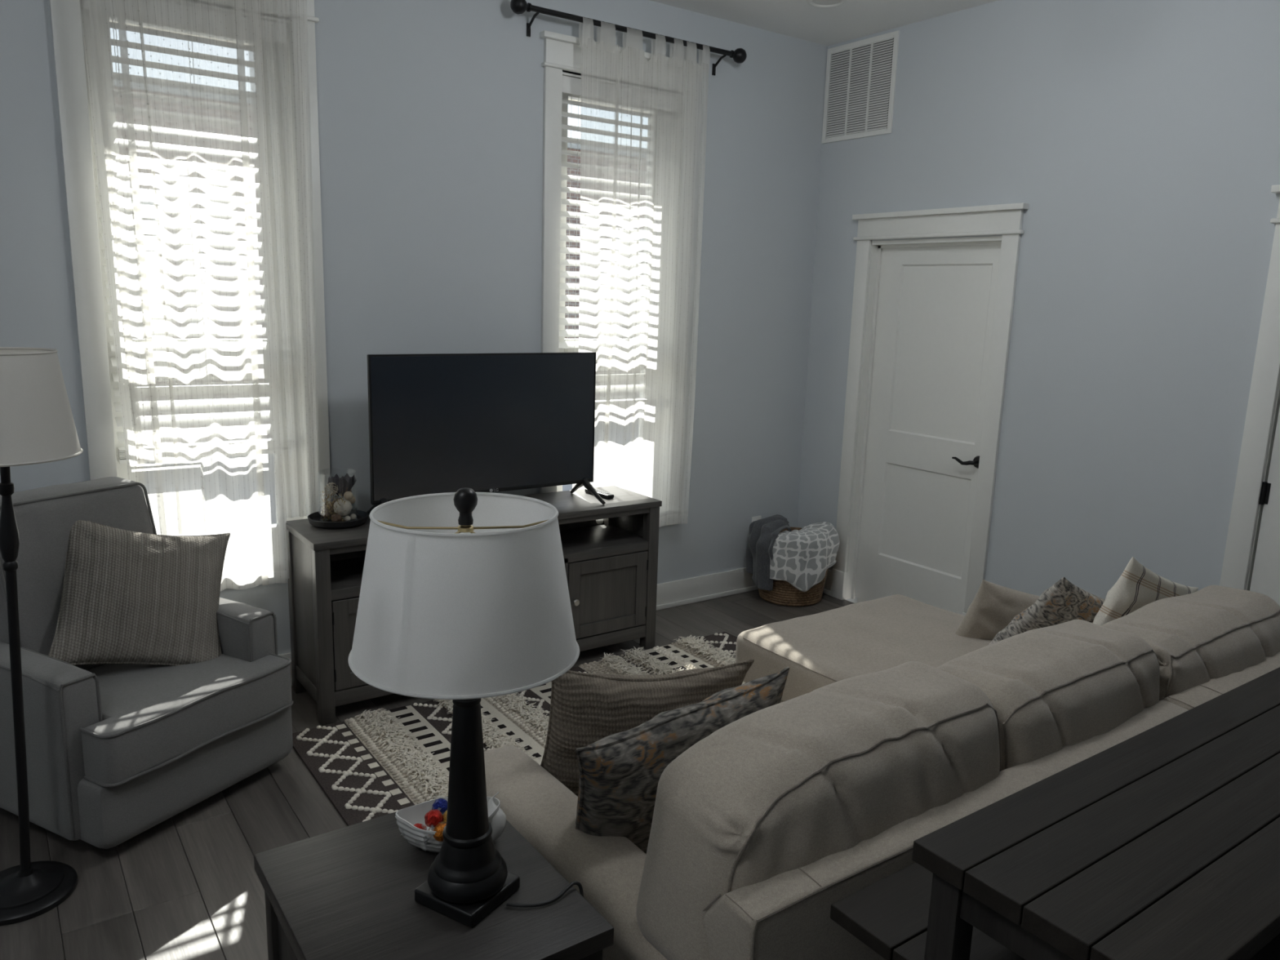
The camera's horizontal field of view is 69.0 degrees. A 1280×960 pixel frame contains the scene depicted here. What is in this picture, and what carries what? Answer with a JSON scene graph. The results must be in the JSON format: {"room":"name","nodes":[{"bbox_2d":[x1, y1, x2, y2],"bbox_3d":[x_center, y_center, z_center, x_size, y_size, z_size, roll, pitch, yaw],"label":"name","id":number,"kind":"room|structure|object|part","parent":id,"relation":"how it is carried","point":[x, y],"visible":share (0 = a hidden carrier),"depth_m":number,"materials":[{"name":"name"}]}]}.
{"room":"living room","nodes":[
{"label":"living room","id":0,"kind":"room"},
{"bbox_2d":[0,0,827,654],"bbox_3d":[-1.583,-0.662,3.897,6.600,3.349,0.240,-6,14,-35],"label":"wall","id":1,"kind":"structure","parent":0,"point":[430,113],"depth_m":4.19,"materials":[{"name":"paint"}]},
{"bbox_2d":[49,0,331,579],"bbox_3d":[-1.760,-0.754,3.739,0.941,2.414,0.316,-6,14,-35],"label":"window","id":2,"kind":"structure","parent":1,"relation":"in","point":[81,180],"depth_m":3.43,"materials":[{"name":"paint"}]},
{"bbox_3d":[-2.020,-0.672,3.416,0.090,2.177,0.020,-6,14,-35],"label":"casing","id":3,"kind":"part","parent":2,"relation":"part of","materials":[{"name":"paint"}]},
{"bbox_2d":[93,152,127,464],"bbox_3d":[-1.713,-0.929,3.646,0.693,1.702,0.076,-6,14,-35],"label":"window blind","id":4,"kind":"object","parent":2,"relation":"attached to","point":[122,459],"visible":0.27,"depth_m":3.56,"materials":[{"name":"white plastic"}]},
{"bbox_3d":[-1.741,-0.104,3.810,0.689,0.018,0.064,-6,14,-35],"label":"rail","id":5,"kind":"part","parent":4,"relation":"part of","materials":[{"name":"white plastic"}]},
{"bbox_3d":[-1.767,-0.722,3.754,0.717,2.160,0.055,-6,14,-35],"label":"sash frame","id":6,"kind":"part","parent":2,"relation":"part of","materials":[{"name":"white plastic"}]},
{"bbox_3d":[-1.361,-0.742,3.877,0.090,2.177,0.020,-6,14,-35],"label":"casing","id":7,"kind":"part","parent":2,"relation":"part of","materials":[{"name":"paint"}]},
{"bbox_2d":[277,567,758,685],"bbox_3d":[-1.551,0.833,4.078,6.200,0.148,0.027,-6,14,-35],"label":"baseboard","id":8,"kind":"structure","parent":1,"relation":"attached to","point":[669,594],"depth_m":5.41,"materials":[{"name":"paint"}]},
{"bbox_2d":[539,30,698,525],"bbox_3d":[-0.175,-0.922,4.848,0.940,2.414,0.316,-6,14,-35],"label":"window","id":9,"kind":"structure","parent":1,"relation":"in","point":[562,52],"depth_m":4.42,"materials":[{"name":"paint"}]},
{"bbox_3d":[-0.435,-0.840,4.526,0.090,2.177,0.020,-6,14,-35],"label":"casing","id":10,"kind":"part","parent":9,"relation":"part of","materials":[{"name":"paint"}]},
{"bbox_3d":[-0.183,-0.890,4.863,0.716,2.160,0.055,-6,14,-35],"label":"sash frame","id":11,"kind":"part","parent":9,"relation":"part of","materials":[{"name":"white plastic"}]},
{"bbox_2d":[559,75,581,352],"bbox_3d":[-0.127,-1.147,4.745,0.692,1.602,0.076,-6,14,-35],"label":"window blind","id":12,"kind":"object","parent":9,"relation":"attached to","point":[571,85],"visible":0.06,"depth_m":4.57,"materials":[{"name":"white plastic"}]},
{"bbox_3d":[-0.130,-1.137,4.750,0.500,1.562,0.068,-6,14,-35],"label":"ladder cord","id":13,"kind":"part","parent":12,"relation":"part of","materials":[{"name":"white fabric"}]},
{"bbox_3d":[-0.189,-0.684,4.904,0.516,0.116,0.065,-6,14,-35],"label":"meeting rail","id":14,"kind":"part","parent":9,"relation":"part of","materials":[{"name":"white plastic"}]},
{"bbox_2d":[510,0,746,75],"bbox_3d":[-0.025,-2.114,4.478,1.354,0.132,0.127,-6,14,-35],"label":"curtain rod","id":15,"kind":"object","parent":1,"relation":"attached to","point":[739,55],"visible":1,"depth_m":4.31,"materials":[{"name":"black metal"}]},
{"bbox_3d":[-0.008,-2.137,4.451,1.170,0.024,0.025,-6,14,-35],"label":"rod","id":16,"kind":"part","parent":15,"relation":"part of","materials":[{"name":"black metal"}]},
{"bbox_2d":[572,17,710,527],"bbox_3d":[0.001,-0.938,4.718,0.758,2.482,0.084,-6,14,-35],"label":"sheer curtain","id":17,"kind":"object","parent":15,"relation":"hanging from","point":[643,123],"visible":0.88,"depth_m":4.67,"materials":[{"name":"white fabric"}]},
{"bbox_2d":[751,515,761,522],"bbox_3d":[0.698,0.274,5.595,0.072,0.115,0.008,-6,14,-35],"label":"wall outlet","id":18,"kind":"object","parent":1,"relation":"attached to","point":[757,517],"visible":0.29,"depth_m":5.58,"materials":[{"name":"paint"}]},
{"bbox_3d":[-1.608,-1.964,3.332,1.240,0.025,0.025,-6,14,-35],"label":"curtain rod","id":19,"kind":"object","parent":1,"relation":"attached to","visible":0},
{"bbox_2d":[79,0,287,591],"bbox_3d":[-1.697,-0.737,3.519,0.595,2.425,0.074,-6,14,-35],"label":"sheer curtain","id":20,"kind":"object","parent":19,"relation":"hanging from","point":[176,90],"visible":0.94,"depth_m":3.50,"materials":[{"name":"white fabric"}]},
{"bbox_2d":[259,0,320,578],"bbox_3d":[-1.409,-0.775,3.732,0.234,2.415,0.034,-6,14,-35],"label":"sheer curtain","id":21,"kind":"object","parent":19,"relation":"hanging from","point":[284,23],"visible":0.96,"depth_m":3.71,"materials":[{"name":"white fabric"}]},
{"bbox_2d":[0,589,853,959],"bbox_3d":[0.601,1.614,1.122,6.200,0.120,7.500,-6,14,-35],"label":"floor","id":22,"kind":"structure","parent":0,"point":[187,886],"depth_m":2.84,"materials":[{"name":"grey wood"}]},
{"bbox_2d":[0,346,83,925],"bbox_3d":[-1.670,0.428,2.500,0.376,1.542,0.358,-6,14,-35],"label":"floor lamp","id":23,"kind":"object","parent":22,"relation":"on","point":[37,425],"visible":1,"depth_m":2.43,"materials":[{"name":"black metal"}]},
{"bbox_3d":[-1.639,-0.196,2.382,0.344,0.272,0.344,-6,14,-35],"label":"lamp shade","id":24,"kind":"part","parent":23,"relation":"part of","materials":[{"name":"beige fabric"}]},
{"bbox_2d":[0,476,293,848],"bbox_3d":[-1.738,0.547,3.159,0.820,0.987,0.790,7,12,27],"label":"armchair","id":25,"kind":"object","parent":22,"relation":"on","point":[115,752],"visible":0.63,"depth_m":2.99,"materials":[{"name":"grey fabric"}]},
{"bbox_3d":[-1.924,0.799,2.925,0.608,0.522,0.130,7,12,27],"label":"arm","id":26,"kind":"part","parent":25,"relation":"part of","materials":[{"name":"grey fabric"}]},
{"bbox_2d":[0,476,153,669],"bbox_3d":[-1.957,0.331,3.238,0.308,0.607,0.558,7,12,27],"label":"cushion","id":27,"kind":"object","parent":25,"relation":"on","point":[46,516],"depth_m":3.09,"materials":[{"name":"grey fabric"}]},
{"bbox_2d":[48,520,230,666],"bbox_3d":[-1.721,0.401,3.239,0.651,0.581,0.300,-7,14,-37],"label":"throw pillow","id":28,"kind":"object","parent":25,"relation":"on","point":[128,597],"visible":0.92,"depth_m":3.17,"materials":[{"name":"beige fabric"}]},
{"bbox_2d":[80,653,291,783],"bbox_3d":[-1.639,0.738,3.140,0.575,0.166,0.690,7,12,27],"label":"seat cushion","id":29,"kind":"object","parent":25,"relation":"on","point":[152,717],"depth_m":2.99,"materials":[{"name":"grey fabric"}]},
{"bbox_3d":[-1.617,0.696,3.500,0.608,0.522,0.130,7,12,27],"label":"arm","id":30,"kind":"part","parent":25,"relation":"part of","materials":[{"name":"grey fabric"}]},
{"bbox_2d":[253,795,613,959],"bbox_3d":[-0.421,1.075,1.839,0.486,0.600,0.582,-6,14,-35],"label":"end table","id":31,"kind":"object","parent":22,"relation":"on","point":[346,893],"visible":0.73,"depth_m":1.73,"materials":[{"name":"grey wood"}]},
{"bbox_3d":[-0.737,1.067,1.926,0.044,0.564,0.044,-6,14,-35],"label":"leg","id":32,"kind":"part","parent":31,"relation":"part of","materials":[{"name":"brown wood"}]},
{"bbox_3d":[-0.586,0.866,1.673,0.024,0.064,0.464,-6,14,-35],"label":"rail","id":33,"kind":"part","parent":31,"relation":"part of","materials":[{"name":"brown wood"}]},
{"bbox_3d":[-0.593,1.091,1.718,0.012,0.405,0.464,-6,14,-35],"label":"panel","id":34,"kind":"part","parent":31,"relation":"part of","materials":[{"name":"brown wood"}]},
{"bbox_2d":[395,791,506,853],"bbox_3d":[-0.391,0.708,1.930,0.225,0.088,0.133,-2,12,-18],"label":"dish","id":35,"kind":"object","parent":31,"relation":"on","point":[406,817],"visible":0.38,"depth_m":1.92,"materials":[{"name":"white ceramic"}]},
{"bbox_2d":[413,823,426,830],"bbox_3d":[-0.449,0.712,1.890,0.067,0.030,0.030,3,11,4],"label":"candy","id":36,"kind":"object","parent":35,"relation":"in","point":[420,826],"visible":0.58,"depth_m":1.89,"materials":[{"name":"red plastic"}]},
{"bbox_2d":[423,830,431,844],"bbox_3d":[-0.425,0.721,1.878,0.028,0.026,0.058,7,12,25],"label":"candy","id":37,"kind":"object","parent":35,"relation":"in","point":[425,842],"visible":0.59,"depth_m":1.87,"materials":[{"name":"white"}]},
{"bbox_2d":[424,808,443,827],"bbox_3d":[-0.419,0.688,1.893,0.037,0.038,0.079,2,11,3],"label":"candy","id":38,"kind":"object","parent":35,"relation":"in","point":[433,817],"visible":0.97,"depth_m":1.88,"materials":[{"name":"red plastic"}]},
{"bbox_2d":[431,797,447,814],"bbox_3d":[-0.415,0.681,1.939,0.036,0.036,0.078,-1,11,-13],"label":"candy","id":39,"kind":"object","parent":35,"relation":"in","point":[441,804],"visible":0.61,"depth_m":1.93,"materials":[{"name":"blue plastic"}]},
{"bbox_2d":[432,822,446,841],"bbox_3d":[-0.397,0.708,1.872,0.079,0.036,0.037,-3,12,-24],"label":"candy","id":40,"kind":"object","parent":35,"relation":"in","point":[439,828],"visible":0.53,"depth_m":1.86,"materials":[{"name":"orange plastic"}]},
{"bbox_2d":[442,809,447,822],"bbox_3d":[-0.387,0.692,1.908,0.036,0.037,0.077,8,13,30],"label":"candy","id":41,"kind":"object","parent":35,"relation":"in","point":[444,815],"visible":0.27,"depth_m":1.90,"materials":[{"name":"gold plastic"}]},
{"bbox_3d":[-0.308,0.707,1.943,0.059,0.087,0.061,-2,12,-18],"label":"curled stem","id":42,"kind":"part","parent":35,"relation":"part of","materials":[{"name":"white ceramic"}]},
{"bbox_2d":[347,487,583,927],"bbox_3d":[-0.320,0.596,1.729,0.406,1.188,0.406,-6,14,-35],"label":"table lamp","id":43,"kind":"object","parent":31,"relation":"on","point":[464,597],"visible":0.98,"depth_m":1.53,"materials":[{"name":"white fabric"}]},
{"bbox_3d":[-0.307,0.181,1.648,0.399,0.260,0.399,-6,14,-35],"label":"lamp shade","id":44,"kind":"part","parent":43,"relation":"part of","materials":[{"name":"white fabric"}]},
{"bbox_3d":[-0.178,0.981,1.795,0.160,0.417,0.033,-4,12,-26],"label":"power cord","id":45,"kind":"part","parent":43,"relation":"part of","materials":[{"name":"black plastic"}]},
{"bbox_3d":[-0.106,1.119,1.758,0.044,0.564,0.044,-6,14,-35],"label":"leg","id":46,"kind":"part","parent":31,"relation":"part of","materials":[{"name":"brown wood"}]},
{"bbox_2d":[285,485,662,725],"bbox_3d":[-0.701,0.509,4.288,1.668,0.755,0.440,-6,14,-35],"label":"media console","id":47,"kind":"object","parent":22,"relation":"on","point":[611,566],"visible":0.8,"depth_m":4.31,"materials":[{"name":"grey wood"}]},
{"bbox_3d":[-1.465,0.558,3.988,0.058,0.727,0.055,-6,14,-35],"label":"leg","id":48,"kind":"part","parent":47,"relation":"part of","materials":[{"name":"grey wood"}]},
{"bbox_3d":[-1.369,0.527,3.824,0.016,0.597,0.305,-6,14,-35],"label":"panel","id":49,"kind":"part","parent":47,"relation":"part of","materials":[{"name":"grey wood"}]},
{"bbox_3d":[-1.379,0.849,3.888,0.024,0.060,0.305,-6,14,-35],"label":"rail","id":50,"kind":"part","parent":47,"relation":"part of","materials":[{"name":"grey wood"}]},
{"bbox_3d":[-1.257,0.621,3.701,0.058,0.727,0.055,-6,14,-35],"label":"leg","id":51,"kind":"part","parent":47,"relation":"part of","materials":[{"name":"grey wood"}]},
{"bbox_2d":[307,509,368,528],"bbox_3d":[-1.261,0.165,3.898,0.244,0.036,0.244,-6,14,-35],"label":"round tray","id":52,"kind":"object","parent":47,"relation":"on","point":[362,517],"visible":0.78,"depth_m":3.83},
{"bbox_2d":[316,472,357,519],"bbox_3d":[-1.258,0.069,3.880,0.157,0.214,0.157,-6,14,-35],"label":"glass vase","id":53,"kind":"object","parent":52,"relation":"on","point":[317,473],"visible":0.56,"depth_m":3.86,"materials":[{"name":"clear glass"}]},
{"bbox_2d":[320,503,335,518],"bbox_3d":[-1.303,0.129,3.892,0.063,0.064,0.066,-6,14,-35],"label":"seed pod","id":54,"kind":"object","parent":53,"relation":"in","point":[324,508],"visible":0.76,"depth_m":3.87,"materials":[{"name":"beige plant"}]},
{"bbox_2d":[324,482,337,495],"bbox_3d":[-1.268,0.038,3.826,0.056,0.056,0.057,-6,14,-35],"label":"ball","id":55,"kind":"object","parent":53,"relation":"in","point":[331,489],"visible":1,"depth_m":3.81,"materials":[{"name":"beige wicker"}]},
{"bbox_2d":[319,490,346,521],"bbox_3d":[-1.277,0.110,3.856,0.140,0.126,0.071,7,12,27],"label":"moss","id":56,"kind":"object","parent":53,"relation":"in","point":[327,502],"visible":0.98,"depth_m":3.85,"materials":[{"name":"plant"}]},
{"bbox_2d":[331,512,342,521],"bbox_3d":[-1.250,0.157,3.844,0.044,0.043,0.042,-6,14,-35],"label":"seed pod","id":57,"kind":"object","parent":53,"relation":"in","point":[336,517],"visible":0.88,"depth_m":3.83,"materials":[{"name":"brown plant"}]},
{"bbox_2d":[327,473,356,497],"bbox_3d":[-1.242,0.024,3.877,0.112,0.091,0.099,-6,14,-35],"label":"dried flower","id":58,"kind":"object","parent":53,"relation":"in","point":[343,482],"visible":0.83,"depth_m":3.86,"materials":[{"name":"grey plant"}]},
{"bbox_2d":[333,497,351,515],"bbox_3d":[-1.234,0.114,3.869,0.074,0.074,0.074,-6,14,-35],"label":"decorative ball","id":59,"kind":"object","parent":53,"relation":"in","point":[347,506],"visible":0.96,"depth_m":3.84,"materials":[{"name":"stone"}]},
{"bbox_2d":[344,515,351,520],"bbox_3d":[-1.214,0.161,3.869,0.025,0.025,0.025,-6,14,-35],"label":"decorative ball","id":60,"kind":"object","parent":53,"relation":"in","point":[347,517],"visible":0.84,"depth_m":3.86,"materials":[{"name":"stone"}]},
{"bbox_2d":[343,491,352,500],"bbox_3d":[-1.208,0.065,3.859,0.037,0.037,0.037,-6,14,-35],"label":"decorative ball","id":61,"kind":"object","parent":53,"relation":"in","point":[348,495],"visible":1,"depth_m":3.85,"materials":[{"name":"beige wood"}]},
{"bbox_2d":[349,495,355,503],"bbox_3d":[-1.210,0.083,3.903,0.036,0.036,0.036,-6,14,-35],"label":"decorative ball","id":62,"kind":"object","parent":53,"relation":"in","point":[353,500],"visible":0.63,"depth_m":3.89,"materials":[{"name":"beige wood"}]},
{"bbox_2d":[350,513,356,519],"bbox_3d":[-1.200,0.153,3.903,0.026,0.027,0.026,-6,14,-35],"label":"decorative ball","id":63,"kind":"object","parent":53,"relation":"in","point":[353,516],"visible":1,"depth_m":3.89,"materials":[{"name":"stone"}]},
{"bbox_3d":[-1.040,0.643,3.844,0.447,0.374,0.022,-6,14,-35],"label":"door","id":64,"kind":"part","parent":47,"relation":"part of","materials":[{"name":"grey wood"}]},
{"bbox_3d":[-0.822,0.427,4.448,1.596,0.607,0.006,-6,14,-35],"label":"panel","id":65,"kind":"part","parent":47,"relation":"part of","materials":[{"name":"grey wood"}]},
{"bbox_2d":[366,351,605,515],"bbox_3d":[-0.668,-0.210,4.159,1.093,0.707,0.303,-6,14,-35],"label":"television","id":66,"kind":"object","parent":47,"relation":"on","point":[439,423],"visible":0.96,"depth_m":4.11,"materials":[{"name":"black plastic"}]},
{"bbox_2d":[329,524,645,588],"bbox_3d":[-0.707,0.339,4.271,1.596,0.018,0.383,-6,14,-35],"label":"shelf","id":67,"kind":"object","parent":47,"relation":"attached to","point":[580,542],"depth_m":4.44,"materials":[{"name":"grey wood"}]},
{"bbox_3d":[-0.587,0.211,4.080,1.540,0.027,0.022,-6,14,-35],"label":"rail","id":68,"kind":"part","parent":47,"relation":"part of","materials":[{"name":"grey wood"}]},
{"bbox_3d":[-0.593,0.386,4.114,1.540,0.043,0.022,-6,14,-35],"label":"rail","id":69,"kind":"part","parent":47,"relation":"part of","materials":[{"name":"grey wood"}]},
{"bbox_3d":[-0.606,0.815,4.198,1.540,0.062,0.022,-6,14,-35],"label":"rail","id":70,"kind":"part","parent":47,"relation":"part of","materials":[{"name":"grey wood"}]},
{"bbox_3d":[-0.299,0.569,4.333,0.032,0.032,0.027,-6,14,-35],"label":"knob","id":71,"kind":"part","parent":47,"relation":"part of","materials":[{"name":"metal"}]},
{"bbox_2d":[584,488,613,498],"bbox_3d":[-0.201,0.065,4.610,0.044,0.022,0.190,-7,14,-39],"label":"remote control","id":72,"kind":"object","parent":47,"relation":"on","point":[602,494],"visible":0.75,"depth_m":4.56,"materials":[{"name":"black plastic"}]},
{"bbox_3d":[-0.155,0.549,4.464,0.447,0.374,0.022,-6,14,-35],"label":"door","id":73,"kind":"part","parent":47,"relation":"part of","materials":[{"name":"grey wood"}]},
{"bbox_3d":[-0.161,0.420,4.901,0.058,0.727,0.055,-6,14,-35],"label":"leg","id":74,"kind":"part","parent":47,"relation":"part of","materials":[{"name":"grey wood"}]},
{"bbox_3d":[-0.044,0.386,4.752,0.016,0.597,0.305,-6,14,-35],"label":"panel","id":75,"kind":"part","parent":47,"relation":"part of","materials":[{"name":"grey wood"}]},
{"bbox_3d":[0.047,0.482,4.614,0.058,0.727,0.055,-6,14,-35],"label":"leg","id":76,"kind":"part","parent":47,"relation":"part of","materials":[{"name":"grey wood"}]},
{"bbox_2d":[292,631,746,826],"bbox_3d":[0.260,1.101,3.258,2.237,0.044,2.580,-6,14,-35],"label":"area rug","id":77,"kind":"object","parent":22,"relation":"on","point":[375,764],"visible":0.23,"depth_m":3.62,"materials":[{"name":"grey fabric"}]},
{"bbox_2d":[484,585,1279,959],"bbox_3d":[0.707,0.746,2.903,2.468,0.877,1.555,-6,14,-35],"label":"sectional sofa","id":78,"kind":"object","parent":77,"relation":"on","point":[890,727],"visible":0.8,"depth_m":1.99,"materials":[{"name":"beige fabric"}]},
{"bbox_3d":[-0.105,1.045,2.141,0.215,0.472,1.152,-6,14,-35],"label":"arm","id":79,"kind":"part","parent":78,"relation":"part of","materials":[{"name":"beige fabric"}]},
{"bbox_2d":[540,658,754,796],"bbox_3d":[-0.002,0.709,2.609,0.626,0.512,0.215,-2,12,-19],"label":"throw pillow","id":80,"kind":"object","parent":78,"relation":"on","point":[586,708],"visible":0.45,"depth_m":2.48,"materials":[{"name":"beige fabric"}]},
{"bbox_2d":[575,666,789,853],"bbox_3d":[0.092,0.733,2.284,0.652,0.515,0.234,-5,13,-31],"label":"throw pillow","id":81,"kind":"object","parent":78,"relation":"on","point":[620,773],"visible":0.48,"depth_m":2.11,"materials":[{"name":"fabric"}]},
{"bbox_2d":[636,661,999,959],"bbox_3d":[0.403,0.689,1.974,0.883,0.426,0.324,-6,14,-35],"label":"cushion","id":82,"kind":"object","parent":78,"relation":"on","point":[780,794],"depth_m":1.80,"materials":[{"name":"beige fabric"}]},
{"bbox_2d":[735,594,991,701],"bbox_3d":[1.120,0.743,3.339,0.984,0.246,1.333,-6,14,-35],"label":"cushion","id":83,"kind":"object","parent":78,"relation":"on","point":[822,649],"depth_m":3.46,"materials":[{"name":"beige fabric"}]},
{"bbox_3d":[0.736,0.967,2.173,1.556,0.655,0.271,-6,14,-35],"label":"frame","id":84,"kind":"part","parent":78,"relation":"part of","materials":[{"name":"beige fabric"}]},
{"bbox_2d":[955,579,1039,639],"bbox_3d":[1.431,0.558,3.575,0.534,0.413,0.160,-1,11,-14],"label":"throw pillow","id":85,"kind":"object","parent":78,"relation":"on","point":[993,606],"visible":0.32,"depth_m":3.48,"materials":[{"name":"beige fabric"}]},
{"bbox_2d":[988,577,1105,644],"bbox_3d":[1.502,0.600,3.384,0.785,0.662,0.304,-7,14,-37],"label":"throw pillow","id":86,"kind":"object","parent":78,"relation":"on","point":[1064,602],"visible":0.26,"depth_m":3.16,"materials":[{"name":"fabric"}]},
{"bbox_2d":[936,619,1159,770],"bbox_3d":[1.052,0.630,2.429,0.770,0.407,0.325,-6,14,-35],"label":"cushion","id":87,"kind":"object","parent":78,"relation":"on","point":[1054,693],"depth_m":2.29,"materials":[{"name":"beige fabric"}]},
{"bbox_2d":[1093,556,1198,626],"bbox_3d":[1.709,0.526,3.234,0.699,0.623,0.165,-5,13,-32],"label":"throw pillow","id":88,"kind":"object","parent":78,"relation":"on","point":[1137,587],"visible":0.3,"depth_m":3.07,"materials":[{"name":"beige fabric"}]},
{"bbox_2d":[1100,585,1279,699],"bbox_3d":[1.695,0.578,2.879,0.853,0.374,0.329,-6,14,-35],"label":"cushion","id":89,"kind":"object","parent":78,"relation":"on","point":[1208,639],"depth_m":2.75,"materials":[{"name":"beige fabric"}]},
{"bbox_3d":[1.683,0.866,2.836,0.746,0.655,0.271,-6,14,-35],"label":"frame","id":90,"kind":"part","parent":78,"relation":"part of","materials":[{"name":"beige fabric"}]},
{"bbox_2d":[758,527,827,606],"bbox_3d":[0.897,0.492,5.497,0.445,0.420,0.445,-5,13,-31],"label":"woven basket","id":91,"kind":"object","parent":22,"relation":"on","point":[784,593],"visible":0.29,"depth_m":5.36,"materials":[{"name":"brown wicker"}]},
{"bbox_2d":[745,514,791,591],"bbox_3d":[0.720,0.411,5.429,0.251,0.412,0.277,9,13,33],"label":"throw blanket","id":92,"kind":"object","parent":91,"relation":"on","point":[763,532],"visible":1,"depth_m":5.35,"materials":[{"name":"grey fabric"}]},
{"bbox_2d":[769,521,839,591],"bbox_3d":[0.968,0.438,5.363,0.259,0.356,0.442,11,15,41],"label":"throw blanket","id":93,"kind":"object","parent":91,"relation":"on","point":[802,558],"visible":1,"depth_m":5.26,"materials":[{"name":"grey fabric"}]},
{"bbox_2d":[830,666,1279,959],"bbox_3d":[1.263,0.945,1.989,1.914,0.900,0.553,-6,14,-35],"label":"table","id":94,"kind":"object","parent":22,"relation":"on","point":[1162,842],"visible":1,"depth_m":1.47,"materials":[{"name":"grey wood"}]},
{"bbox_3d":[0.479,1.027,1.533,0.050,0.866,0.050,-6,14,-35],"label":"leg","id":95,"kind":"part","parent":94,"relation":"part of","materials":[{"name":"brown wood"}]},
{"bbox_3d":[0.579,0.661,1.335,0.034,0.066,0.255,-6,14,-35],"label":"rail","id":96,"kind":"part","parent":94,"relation":"part of","materials":[{"name":"brown wood"}]},
{"bbox_2d":[649,0,998,45],"bbox_3d":[0.699,-1.583,0.497,6.200,0.100,7.500,-6,14,-35],"label":"ceiling","id":97,"kind":"structure","parent":0,"point":[851,20],"depth_m":4.69,"materials":[{"name":"paint"}]},
{"bbox_2d":[806,0,846,7],"bbox_3d":[0.895,-2.299,4.475,0.190,0.010,0.190,-6,14,-35],"label":"recessed light","id":98,"kind":"object","parent":97,"relation":"in","point":[819,3],"visible":1,"depth_m":4.50,"materials":[{"name":"paint"}]},
{"bbox_2d":[796,0,1279,603],"bbox_3d":[3.233,-0.264,2.617,0.130,3.349,7.500,-6,14,-35],"label":"wall","id":99,"kind":"structure","parent":0,"point":[1140,139],"depth_m":4.14,"materials":[{"name":"paint"}]},
{"bbox_2d":[822,568,831,595],"bbox_3d":[3.132,1.217,2.849,0.027,0.148,7.473,-6,14,-35],"label":"baseboard","id":100,"kind":"structure","parent":99,"relation":"attached to","point":[826,590],"depth_m":5.61,"materials":[{"name":"paint"}]},
{"bbox_3d":[1.057,0.654,5.715,0.013,0.028,0.308,-6,14,-35],"label":"shoe moulding","id":101,"kind":"part","parent":100,"relation":"part of","materials":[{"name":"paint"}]},
{"bbox_2d":[821,30,899,143],"bbox_3d":[1.199,-2.141,5.114,0.011,0.508,0.503,-6,14,-35],"label":"air vent","id":102,"kind":"object","parent":99,"relation":"in","point":[861,81],"visible":1,"depth_m":5.10,"materials":[{"name":"metal"}]},
{"bbox_2d":[857,597,865,602],"bbox_3d":[2.175,-0.146,4.321,0.070,2.400,3.600,-6,14,-35],"label":"trim","id":103,"kind":"structure","parent":99,"relation":"attached to","point":[860,600],"depth_m":5.61,"materials":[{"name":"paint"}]},
{"bbox_2d":[830,202,1028,615],"bbox_3d":[1.520,-0.306,5.017,0.176,2.208,1.050,-6,14,-35],"label":"door","id":104,"kind":"structure","parent":99,"relation":"in","point":[931,319],"depth_m":5.02,"materials":[{"name":"paint"}]},
{"bbox_3d":[1.215,-0.394,5.349,0.020,1.905,0.090,-6,14,-35],"label":"casing","id":105,"kind":"part","parent":104,"relation":"part of","materials":[{"name":"paint"}]},
{"bbox_3d":[1.549,0.212,5.104,0.010,0.540,0.562,-6,14,-35],"label":"panel","id":106,"kind":"part","parent":104,"relation":"part of","materials":[{"name":"paint"}]},
{"bbox_3d":[1.577,-0.676,4.931,0.010,0.910,0.562,-6,14,-35],"label":"panel","id":107,"kind":"part","parent":104,"relation":"part of","materials":[{"name":"paint"}]},
{"bbox_3d":[1.685,-0.096,4.796,0.066,0.066,0.151,-6,14,-35],"label":"lever handle","id":108,"kind":"part","parent":104,"relation":"part of","materials":[{"name":"black metal"}]},
{"bbox_3d":[1.741,-0.236,4.621,0.020,1.905,0.090,-6,14,-35],"label":"casing","id":109,"kind":"part","parent":104,"relation":"part of","materials":[{"name":"paint"}]},
{"bbox_2d":[1219,184,1279,605],"bbox_3d":[2.732,0.058,3.343,0.176,2.208,1.083,-6,14,-35],"label":"door","id":110,"kind":"structure","parent":99,"relation":"in","point":[1251,557],"depth_m":3.66,"materials":[{"name":"paint"}]},
{"label":"outside","id":111,"kind":"structure","parent":0,"visible":0},
{"bbox_2d":[562,484,572,491],"bbox_3d":[-3.224,0.791,6.635,38.000,0.150,54.000,-6,14,-35],"label":"ground","id":112,"kind":"structure","parent":111,"point":[565,487],"depth_m":10.24,"materials":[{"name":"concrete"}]},
{"bbox_2d":[564,137,580,338],"bbox_3d":[-5.302,-3.084,14.265,28.000,4.500,4.080,-6,14,-35],"label":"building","id":113,"kind":"structure","parent":112,"relation":"on","point":[574,147],"depth_m":14.69,"materials":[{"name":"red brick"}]}
]}

